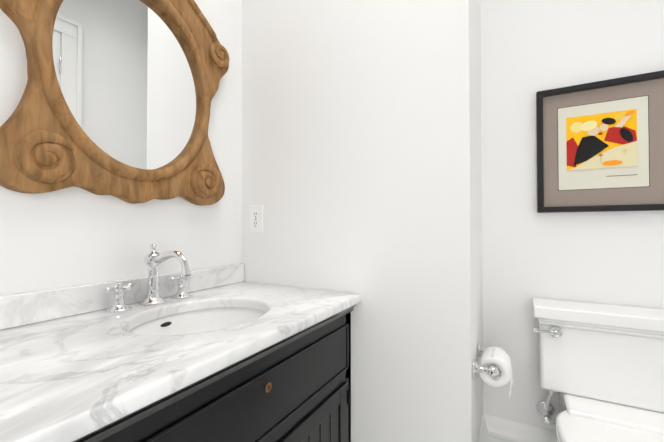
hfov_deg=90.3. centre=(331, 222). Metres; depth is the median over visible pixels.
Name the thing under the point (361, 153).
wall bump-out
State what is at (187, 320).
sink
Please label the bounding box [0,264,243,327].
backsplash
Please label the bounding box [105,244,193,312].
faucet
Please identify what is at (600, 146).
picture frame
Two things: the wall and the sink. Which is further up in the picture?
the wall
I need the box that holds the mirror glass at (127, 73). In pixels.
[52,0,198,168]
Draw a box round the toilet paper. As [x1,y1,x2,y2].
[472,343,513,398]
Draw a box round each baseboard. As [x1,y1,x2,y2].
[479,414,488,441]
[484,414,557,441]
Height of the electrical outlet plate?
0.132 m
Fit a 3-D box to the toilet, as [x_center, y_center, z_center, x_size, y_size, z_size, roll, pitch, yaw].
[0.892,0.696,1.006,0.458,0.764,0.677,0,-1,29]
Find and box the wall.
[0,0,241,295]
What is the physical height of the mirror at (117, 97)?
0.900 m
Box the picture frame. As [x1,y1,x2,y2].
[536,70,663,212]
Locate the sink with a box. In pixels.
[128,307,265,335]
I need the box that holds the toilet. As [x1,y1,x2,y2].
[532,298,663,441]
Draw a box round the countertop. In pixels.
[0,280,360,441]
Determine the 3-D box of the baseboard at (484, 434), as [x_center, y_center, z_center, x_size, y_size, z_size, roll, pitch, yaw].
[0.588,0.975,1.296,0.023,0.214,0.462,0,-1,29]
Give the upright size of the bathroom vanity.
0.768 m
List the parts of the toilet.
trip lever, tank lid, tank, lid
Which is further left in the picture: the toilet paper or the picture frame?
the toilet paper
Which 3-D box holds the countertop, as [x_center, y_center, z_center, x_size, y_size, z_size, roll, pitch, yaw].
[-0.487,0.291,0.868,0.640,0.034,1.335,0,-1,29]
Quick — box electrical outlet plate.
[250,205,262,232]
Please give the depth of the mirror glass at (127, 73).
1.13 m
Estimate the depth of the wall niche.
1.41 m
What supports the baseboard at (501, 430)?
attached to the wall niche
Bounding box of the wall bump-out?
[241,0,482,441]
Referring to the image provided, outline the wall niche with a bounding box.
[481,0,663,431]
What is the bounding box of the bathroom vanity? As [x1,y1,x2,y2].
[84,308,353,441]
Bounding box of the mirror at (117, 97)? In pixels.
[0,0,228,205]

